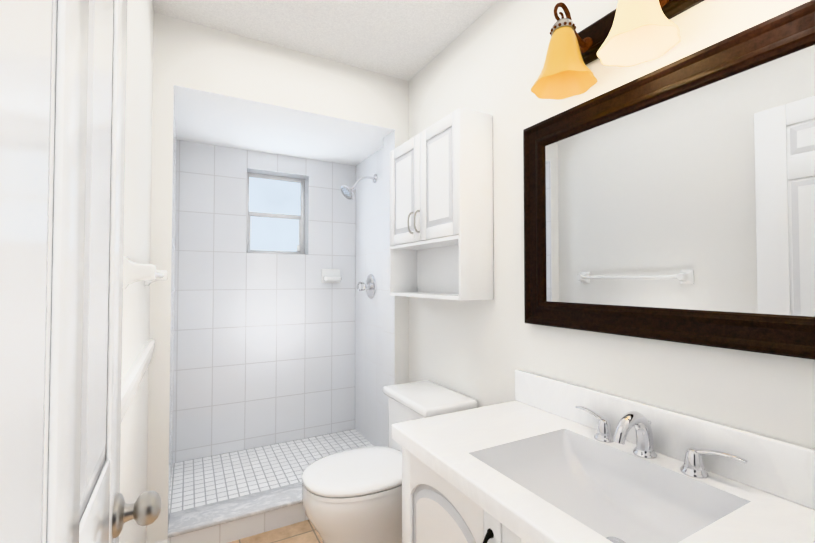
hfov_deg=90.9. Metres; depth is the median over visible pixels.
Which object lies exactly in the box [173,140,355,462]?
wall
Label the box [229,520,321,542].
floor
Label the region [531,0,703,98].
sconce
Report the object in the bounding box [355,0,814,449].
wall
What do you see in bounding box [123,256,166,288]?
towel rail
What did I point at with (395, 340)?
wall
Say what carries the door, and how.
in the wall at (137, 248)
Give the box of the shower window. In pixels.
[246,172,304,253]
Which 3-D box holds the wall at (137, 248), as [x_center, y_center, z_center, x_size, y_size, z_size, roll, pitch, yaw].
[-0.950,0.047,1.247,0.175,2.435,3.105,1,-1,-29]
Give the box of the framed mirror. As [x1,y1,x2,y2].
[523,0,814,359]
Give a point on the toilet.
(354, 495)
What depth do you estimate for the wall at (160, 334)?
1.79 m
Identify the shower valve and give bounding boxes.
[357,274,375,298]
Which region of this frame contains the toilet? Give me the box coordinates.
[302,380,477,542]
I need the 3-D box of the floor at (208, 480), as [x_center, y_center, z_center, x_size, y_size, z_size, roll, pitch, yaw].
[-0.772,1.270,2.487,1.200,0.165,0.650,1,-1,-29]
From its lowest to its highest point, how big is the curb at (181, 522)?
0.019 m
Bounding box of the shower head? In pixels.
[341,174,376,199]
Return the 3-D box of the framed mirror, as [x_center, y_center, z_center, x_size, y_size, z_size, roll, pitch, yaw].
[0.679,-0.184,1.121,0.033,0.740,0.945,1,-1,-29]
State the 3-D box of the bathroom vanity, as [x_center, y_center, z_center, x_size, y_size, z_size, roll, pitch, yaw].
[0.436,0.814,0.986,0.566,0.890,1.030,1,-1,-29]
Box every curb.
[168,482,302,537]
[168,503,308,542]
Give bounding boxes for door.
[0,0,160,542]
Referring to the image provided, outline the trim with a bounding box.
[121,339,154,421]
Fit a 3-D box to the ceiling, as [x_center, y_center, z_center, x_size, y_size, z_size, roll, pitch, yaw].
[0.217,-1.229,0.457,2.400,0.080,3.640,1,-1,-29]
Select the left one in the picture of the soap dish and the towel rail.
the towel rail
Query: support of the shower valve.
attached to the wall at (491, 60)
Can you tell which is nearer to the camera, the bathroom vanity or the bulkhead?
the bathroom vanity
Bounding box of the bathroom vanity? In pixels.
[392,370,814,542]
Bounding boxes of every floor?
[169,429,373,513]
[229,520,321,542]
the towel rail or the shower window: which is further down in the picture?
the towel rail
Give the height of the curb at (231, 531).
0.160 m
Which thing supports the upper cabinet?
attached to the wall at (491, 60)
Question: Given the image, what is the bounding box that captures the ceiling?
[152,0,497,80]
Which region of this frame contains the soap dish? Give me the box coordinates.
[321,269,341,282]
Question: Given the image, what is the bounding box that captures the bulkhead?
[153,12,408,165]
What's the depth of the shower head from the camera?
2.67 m
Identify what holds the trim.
attached to the wall at (137, 248)
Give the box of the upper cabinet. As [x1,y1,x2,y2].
[390,107,492,299]
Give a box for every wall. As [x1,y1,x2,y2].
[119,0,153,542]
[146,81,176,542]
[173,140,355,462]
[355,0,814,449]
[383,130,408,446]

